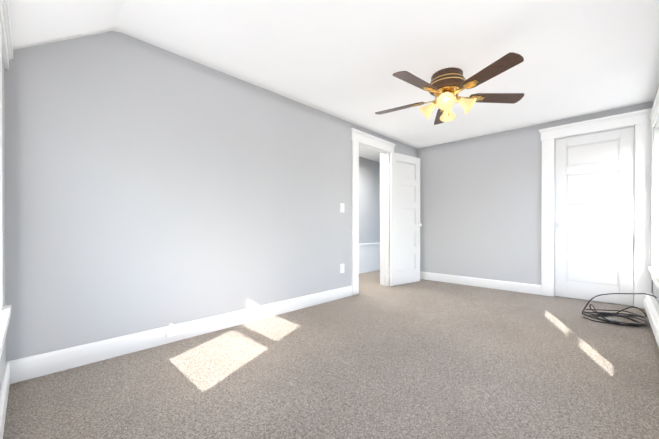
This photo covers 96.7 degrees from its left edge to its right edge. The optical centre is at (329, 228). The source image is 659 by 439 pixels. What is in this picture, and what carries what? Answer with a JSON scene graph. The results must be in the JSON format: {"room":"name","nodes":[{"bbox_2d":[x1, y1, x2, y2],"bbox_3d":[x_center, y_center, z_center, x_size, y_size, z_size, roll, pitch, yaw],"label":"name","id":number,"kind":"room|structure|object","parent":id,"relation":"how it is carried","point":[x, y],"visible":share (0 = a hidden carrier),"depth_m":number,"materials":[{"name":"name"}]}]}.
{"room":"empty bedroom","nodes":[
{"label":"empty bedroom","id":0,"kind":"room"},
{"bbox_2d":[0,57,5,389],"bbox_3d":[-0.987,-0.177,0.657,2.900,2.150,0.240,0,0,44],"label":"wall","id":1,"kind":"structure","parent":0,"point":[2,361],"depth_m":1.58,"materials":[{"name":"grey paint"}]},
{"bbox_2d":[0,20,10,358],"bbox_3d":[-1.241,-0.203,0.911,0.900,1.369,0.308,0,0,44],"label":"window","id":2,"kind":"structure","parent":1,"relation":"in","point":[5,312],"depth_m":1.25,"materials":[{"name":"white"}]},
{"bbox_2d":[0,0,12,69],"bbox_3d":[-0.847,-0.952,0.710,2.780,0.099,0.035,0,0,44],"label":"window frame","id":3,"kind":"structure","parent":1,"relation":"attached to","point":[7,50],"depth_m":1.44,"materials":[{"name":"white wood"}]},
{"bbox_2d":[0,360,15,438],"bbox_3d":[-0.843,0.832,0.699,2.750,0.130,0.016,0,0,44],"label":"baseboard","id":4,"kind":"structure","parent":1,"relation":"attached to","point":[9,376],"depth_m":1.46,"materials":[{"name":"white wood"}]},
{"bbox_2d":[4,31,416,361],"bbox_3d":[-0.200,-0.298,3.447,0.120,2.370,5.330,0,0,44],"label":"wall","id":5,"kind":"structure","parent":0,"point":[148,186],"depth_m":2.21,"materials":[{"name":"grey paint"}]},
{"bbox_2d":[16,285,351,382],"bbox_3d":[-0.776,0.824,2.766,0.016,0.130,3.065,0,0,44],"label":"baseboard","id":6,"kind":"structure","parent":5,"relation":"attached to","point":[26,368],"depth_m":2.18,"materials":[{"name":"white wood"}]},
{"bbox_2d":[166,323,178,336],"bbox_3d":[-1.217,0.789,2.278,0.036,0.095,0.090,0,0,44],"label":"box","id":7,"kind":"object","parent":6,"relation":"attached to","point":[171,330],"visible":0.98,"depth_m":2.27,"materials":[{"name":"white plastic"}]},
{"bbox_2d":[340,264,343,272],"bbox_3d":[0.165,0.511,3.730,0.008,0.115,0.072,0,0,44],"label":"outlet","id":8,"kind":"object","parent":5,"relation":"attached to","point":[341,268],"visible":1,"depth_m":3.72,"materials":[{"name":"white plastic"}]},
{"bbox_2d":[340,203,343,211],"bbox_3d":[0.166,-0.259,3.726,0.012,0.115,0.072,0,0,44],"label":"switch plate","id":9,"kind":"object","parent":5,"relation":"attached to","point":[341,207],"visible":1,"depth_m":3.71,"materials":[{"name":"white plastic"}]},
{"bbox_2d":[350,128,395,294],"bbox_3d":[0.599,-0.211,4.247,0.182,2.190,1.040,0,0,44],"label":"door frame","id":10,"kind":"structure","parent":5,"relation":"attached to","point":[382,147],"depth_m":4.30,"materials":[{"name":"white wood"}]},
{"bbox_2d":[389,152,421,285],"bbox_3d":[1.203,-0.140,4.642,0.715,2.028,0.171,0,0,-37],"label":"entry door","id":11,"kind":"structure","parent":5,"relation":"in","point":[405,224],"depth_m":4.62,"materials":[{"name":"white wood"}]},
{"bbox_2d":[3,270,658,438],"bbox_3d":[0.617,0.913,3.114,4.520,0.050,5.990,0,0,44],"label":"floor","id":12,"kind":"structure","parent":0,"point":[420,359],"depth_m":1.74,"materials":[{"name":"carpet"}]},
{"bbox_2d":[580,293,656,326],"bbox_3d":[2.775,0.753,2.826,0.538,0.278,0.501,0,0,44],"label":"power cord","id":13,"kind":"object","parent":12,"relation":"on","point":[600,315],"visible":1,"depth_m":2.79,"materials":[{"name":"black"}]},
{"bbox_2d":[643,292,658,347],"bbox_3d":[2.622,0.796,2.325,0.070,0.190,2.496,0,0,44],"label":"baseboard","id":14,"kind":"structure","parent":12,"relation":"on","point":[650,305],"depth_m":2.62,"materials":[{"name":"white wood"}]},
{"bbox_2d":[8,0,658,161],"bbox_3d":[0.600,-1.347,3.087,4.520,0.670,6.040,0,0,44],"label":"ceiling","id":15,"kind":"structure","parent":0,"point":[345,60],"depth_m":2.22,"materials":[{"name":"paint"}]},
{"bbox_2d":[375,52,523,124],"bbox_3d":[1.019,-1.187,2.634,1.319,0.387,1.310,0,0,44],"label":"fan","id":16,"kind":"object","parent":15,"relation":"hanging from","point":[445,85],"visible":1,"depth_m":2.52,"materials":[{"name":"brown wood"}]},
{"bbox_2d":[359,157,379,243],"bbox_3d":[0.120,-0.255,5.303,0.100,2.270,3.550,0,0,44],"label":"wall","id":17,"kind":"structure","parent":0,"point":[369,201],"depth_m":5.92,"materials":[{"name":"grey paint"}]},
{"bbox_2d":[359,243,379,273],"bbox_3d":[0.169,0.592,5.260,0.035,0.575,3.352,0,0,44],"label":"wainscoting","id":18,"kind":"structure","parent":17,"relation":"attached to","point":[369,257],"depth_m":5.91,"materials":[{"name":"white wood"}]},
{"bbox_2d":[417,101,652,292],"bbox_3d":[2.661,-0.301,4.125,3.020,2.370,0.120,0,0,44],"label":"wall","id":19,"kind":"structure","parent":0,"point":[480,206],"depth_m":4.36,"materials":[{"name":"grey paint"}]},
{"bbox_2d":[420,271,540,294],"bbox_3d":[2.173,0.818,4.511,1.789,0.130,0.016,0,0,44],"label":"baseboard","id":20,"kind":"structure","parent":19,"relation":"attached to","point":[471,281],"depth_m":4.37,"materials":[{"name":"white wood"}]},
{"bbox_2d":[555,127,633,305],"bbox_3d":[3.173,-0.136,3.538,0.720,2.028,0.103,0,0,44],"label":"closet door","id":21,"kind":"structure","parent":19,"relation":"in","point":[594,214],"depth_m":3.53,"materials":[{"name":"white wood"}]},
{"bbox_2d":[539,108,651,308],"bbox_3d":[3.197,-0.209,3.571,1.045,2.190,0.162,0,0,44],"label":"door frame","id":22,"kind":"structure","parent":19,"relation":"attached to","point":[639,121],"depth_m":3.30,"materials":[{"name":"white wood"}]},
{"bbox_2d":[653,84,658,303],"bbox_3d":[1.916,-0.290,1.377,0.240,2.370,5.330,0,0,44],"label":"wall","id":23,"kind":"structure","parent":0,"point":[655,291],"depth_m":2.94,"materials":[{"name":"grey paint"}]},
{"bbox_2d":[648,87,658,288],"bbox_3d":[3.217,-0.323,2.712,0.308,1.735,1.040,0,0,44],"label":"window","id":24,"kind":"structure","parent":23,"relation":"in","point":[653,268],"depth_m":3.06,"materials":[{"name":"white"}]}
]}

